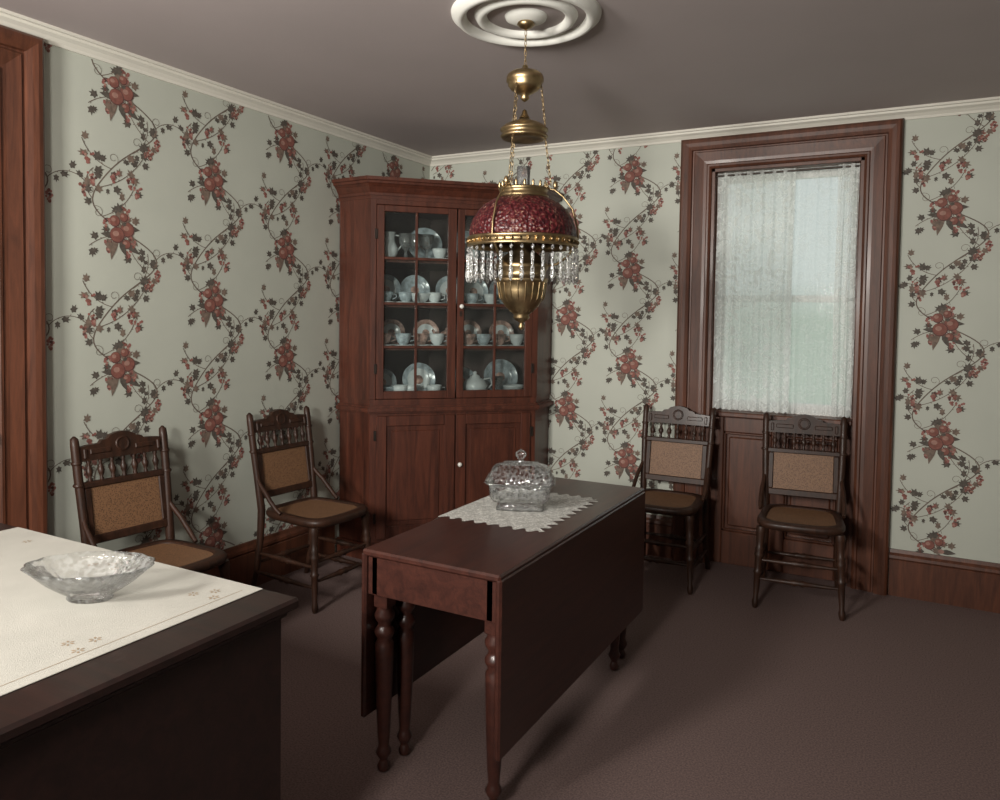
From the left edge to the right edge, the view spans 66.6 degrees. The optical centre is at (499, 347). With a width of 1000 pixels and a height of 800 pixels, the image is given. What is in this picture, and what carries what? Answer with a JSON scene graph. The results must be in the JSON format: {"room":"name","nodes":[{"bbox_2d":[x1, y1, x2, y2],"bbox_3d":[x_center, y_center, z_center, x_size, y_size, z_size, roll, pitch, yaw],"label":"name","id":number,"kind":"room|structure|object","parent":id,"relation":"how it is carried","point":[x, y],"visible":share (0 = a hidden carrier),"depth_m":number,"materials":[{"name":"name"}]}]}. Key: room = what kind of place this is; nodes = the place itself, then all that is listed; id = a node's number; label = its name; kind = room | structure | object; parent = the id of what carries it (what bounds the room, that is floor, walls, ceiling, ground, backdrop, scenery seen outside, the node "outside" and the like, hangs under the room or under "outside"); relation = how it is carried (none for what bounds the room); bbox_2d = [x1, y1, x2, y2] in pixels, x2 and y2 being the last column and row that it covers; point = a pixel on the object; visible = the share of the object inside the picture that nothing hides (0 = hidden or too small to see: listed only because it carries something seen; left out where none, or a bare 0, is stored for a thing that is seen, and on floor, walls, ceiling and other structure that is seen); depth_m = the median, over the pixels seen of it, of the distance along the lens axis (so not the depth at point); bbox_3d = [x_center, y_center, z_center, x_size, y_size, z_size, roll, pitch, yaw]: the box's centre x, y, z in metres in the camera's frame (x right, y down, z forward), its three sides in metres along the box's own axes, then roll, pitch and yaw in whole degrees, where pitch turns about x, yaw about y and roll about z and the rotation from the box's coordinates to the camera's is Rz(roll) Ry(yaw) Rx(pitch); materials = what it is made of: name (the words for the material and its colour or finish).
{"room":"dining room","nodes":[
{"label":"dining room","id":0,"kind":"room"},
{"bbox_2d":[44,43,429,551],"bbox_3d":[-1.950,0.021,3.054,0.152,2.600,6.100,2,3,29],"label":"wall","id":1,"kind":"structure","parent":0,"point":[193,237],"depth_m":3.70,"materials":[{"name":"paper"}]},
{"bbox_2d":[0,25,47,533],"bbox_3d":[-2.136,0.064,2.569,0.112,2.546,1.170,2,3,29],"label":"door frame","id":2,"kind":"structure","parent":1,"relation":"in","point":[23,330],"depth_m":2.98,"materials":[{"name":"brown wood"}]},
{"bbox_2d":[202,525,334,585],"bbox_3d":[-1.436,1.170,3.891,0.028,0.250,1.745,2,3,29],"label":"baseboard","id":3,"kind":"structure","parent":1,"relation":"attached to","point":[241,557],"depth_m":4.21,"materials":[{"name":"brown wood"}]},
{"bbox_2d":[0,8,999,166],"bbox_3d":[-0.028,-1.175,1.853,4.300,0.060,5.900,2,3,29],"label":"trim","id":4,"kind":"structure","parent":1,"relation":"attached to","point":[52,35],"depth_m":4.10,"materials":[{"name":"beige paint"}]},
{"bbox_2d":[0,0,999,155],"bbox_3d":[-0.015,-1.256,1.871,4.600,0.100,6.250,2,3,29],"label":"ceiling","id":5,"kind":"structure","parent":0,"point":[400,72],"depth_m":3.32,"materials":[{"name":"paint"}]},
{"bbox_2d":[465,19,578,329],"bbox_3d":[0.089,-0.638,2.866,0.431,1.150,0.427,2,3,29],"label":"chandelier","id":6,"kind":"object","parent":5,"relation":"hanging from","point":[522,222],"visible":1,"depth_m":2.79,"materials":[{"name":"gold metal"}]},
{"bbox_2d":[451,0,601,46],"bbox_3d":[0.097,-1.226,2.843,0.560,0.034,0.560,2,3,29],"label":"ceiling medallion","id":7,"kind":"object","parent":5,"relation":"attached to","point":[491,21],"depth_m":2.84,"materials":[{"name":"white paint"}]},
{"bbox_2d":[256,555,999,799],"bbox_3d":[-0.053,1.442,1.980,4.600,0.100,6.250,2,3,29],"label":"floor","id":8,"kind":"structure","parent":0,"point":[714,695],"depth_m":2.89,"materials":[{"name":"carpet"}]},
{"bbox_2d":[0,523,297,799],"bbox_3d":[-1.312,0.994,1.730,1.300,0.780,1.039,2,3,29],"label":"sideboard","id":9,"kind":"object","parent":8,"relation":"on","point":[190,709],"visible":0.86,"depth_m":1.57,"materials":[{"name":"brown wood"}]},
{"bbox_2d":[0,527,261,695],"bbox_3d":[-1.270,0.600,1.776,1.065,0.003,0.875,2,3,29],"label":"table runner","id":10,"kind":"object","parent":9,"relation":"on","point":[43,634],"visible":0.98,"depth_m":1.78,"materials":[{"name":"fabric"}]},
{"bbox_2d":[20,551,154,603],"bbox_3d":[-0.981,0.559,1.819,0.307,0.085,0.208,1,2,1],"label":"glass bowl","id":11,"kind":"object","parent":10,"relation":"on","point":[91,589],"visible":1,"depth_m":1.79,"materials":[{"name":"clear glass"}]},
{"bbox_2d":[70,425,229,579],"bbox_3d":[-1.446,0.849,3.194,0.529,0.956,0.444,2,3,33],"label":"dining chair","id":12,"kind":"object","parent":8,"relation":"on","point":[114,507],"visible":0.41,"depth_m":3.27,"materials":[{"name":"brown wood"}]},
{"bbox_2d":[246,406,370,613],"bbox_3d":[-0.994,0.822,4.023,0.529,0.956,0.444,2,3,32],"label":"dining chair","id":13,"kind":"object","parent":8,"relation":"on","point":[283,468],"visible":0.94,"depth_m":4.03,"materials":[{"name":"brown wood"}]},
{"bbox_2d":[332,175,563,559],"bbox_3d":[-0.305,0.137,4.785,1.070,2.275,1.070,2,3,29],"label":"tall cabinet","id":14,"kind":"object","parent":8,"relation":"on","point":[414,458],"visible":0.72,"depth_m":4.64,"materials":[{"name":"brown wood"}]},
{"bbox_2d":[383,363,444,390],"label":"dishes","id":15,"kind":"object","parent":14,"relation":"in","point":[426,379],"depth_m":4.76,"materials":[{"name":"white ceramic"}]},
{"bbox_2d":[384,274,446,302],"label":"dishes","id":16,"kind":"object","parent":14,"relation":"in","point":[393,290],"depth_m":4.77,"materials":[{"name":"white ceramic"}]},
{"bbox_2d":[384,319,446,345],"label":"dishes","id":17,"kind":"object","parent":14,"relation":"in","point":[428,334],"depth_m":4.77,"materials":[{"name":"white ceramic"}]},
{"bbox_2d":[384,228,447,258],"label":"dishes","id":18,"kind":"object","parent":14,"relation":"in","point":[429,242],"depth_m":4.67,"materials":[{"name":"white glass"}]},
{"bbox_2d":[464,277,502,303],"label":"dishes","id":19,"kind":"object","parent":14,"relation":"in","point":[476,292],"depth_m":4.89,"materials":[{"name":"white ceramic"}]},
{"bbox_2d":[465,231,507,260],"label":"dishes","id":20,"kind":"object","parent":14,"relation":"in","point":[466,232],"depth_m":4.80,"materials":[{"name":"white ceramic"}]},
{"bbox_2d":[463,359,522,389],"label":"dishes","id":21,"kind":"object","parent":14,"relation":"in","point":[506,376],"depth_m":4.91,"materials":[{"name":"white ceramic"}]},
{"bbox_2d":[464,320,523,345],"label":"dishes","id":22,"kind":"object","parent":14,"relation":"in","point":[505,334],"depth_m":4.85,"materials":[{"name":"white ceramic"}]},
{"bbox_2d":[361,475,644,799],"bbox_3d":[0.093,0.991,2.875,0.505,0.734,1.320,2,3,29],"label":"table","id":23,"kind":"object","parent":8,"relation":"on","point":[548,604],"visible":0.98,"depth_m":2.46,"materials":[{"name":"brown wood"}]},
{"bbox_2d":[434,488,597,531],"bbox_3d":[0.056,0.653,2.963,0.511,0.075,0.583,2,3,29],"label":"lace doily","id":24,"kind":"object","parent":23,"relation":"on","point":[558,506],"visible":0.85,"depth_m":2.86,"materials":[{"name":"white fabric"}]},
{"bbox_2d":[484,449,555,511],"bbox_3d":[0.079,0.504,2.931,0.272,0.226,0.190,1,2,5],"label":"glass dish","id":25,"kind":"object","parent":24,"relation":"on","point":[495,496],"visible":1,"depth_m":2.90,"materials":[{"name":"clear glass"}]},
{"bbox_2d":[632,404,715,594],"bbox_3d":[0.951,0.836,4.360,0.444,0.956,0.529,2,3,28],"label":"dining chair","id":26,"kind":"object","parent":8,"relation":"on","point":[678,460],"visible":0.78,"depth_m":4.48,"materials":[{"name":"brown wood"}]},
{"bbox_2d":[752,412,847,620],"bbox_3d":[1.592,0.859,4.023,0.444,0.956,0.529,2,2,23],"label":"dining chair","id":27,"kind":"object","parent":8,"relation":"on","point":[813,473],"visible":1,"depth_m":4.15,"materials":[{"name":"brown wood"}]},
{"bbox_2d":[430,111,999,592],"bbox_3d":[1.414,0.007,4.579,4.300,2.600,0.202,2,3,29],"label":"wall","id":28,"kind":"structure","parent":0,"point":[614,330],"depth_m":4.08,"materials":[{"name":"paper"}]},
{"bbox_2d":[646,514,671,558],"bbox_3d":[0.709,1.161,4.873,0.795,0.250,0.028,2,3,29],"label":"baseboard","id":29,"kind":"structure","parent":28,"relation":"attached to","point":[654,523],"depth_m":4.71,"materials":[{"name":"brown wood"}]},
{"bbox_2d":[671,118,903,595],"bbox_3d":[1.636,0.044,4.426,1.182,2.546,0.240,2,3,29],"label":"window","id":30,"kind":"structure","parent":28,"relation":"in","point":[736,468],"depth_m":4.33,"materials":[{"name":"brown wood"}]},
{"bbox_2d":[712,163,859,417],"bbox_3d":[1.627,-0.320,4.385,0.770,1.405,0.049,2,3,29],"label":"lace curtain","id":31,"kind":"object","parent":30,"relation":"hanging from","point":[753,341],"visible":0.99,"depth_m":4.41,"materials":[{"name":"white fabric"}]},
{"bbox_2d":[888,548,999,612],"bbox_3d":[2.666,1.232,3.807,1.285,0.250,0.028,2,3,29],"label":"baseboard","id":32,"kind":"structure","parent":28,"relation":"attached to","point":[948,580],"depth_m":3.98,"materials":[{"name":"brown wood"}]}
]}

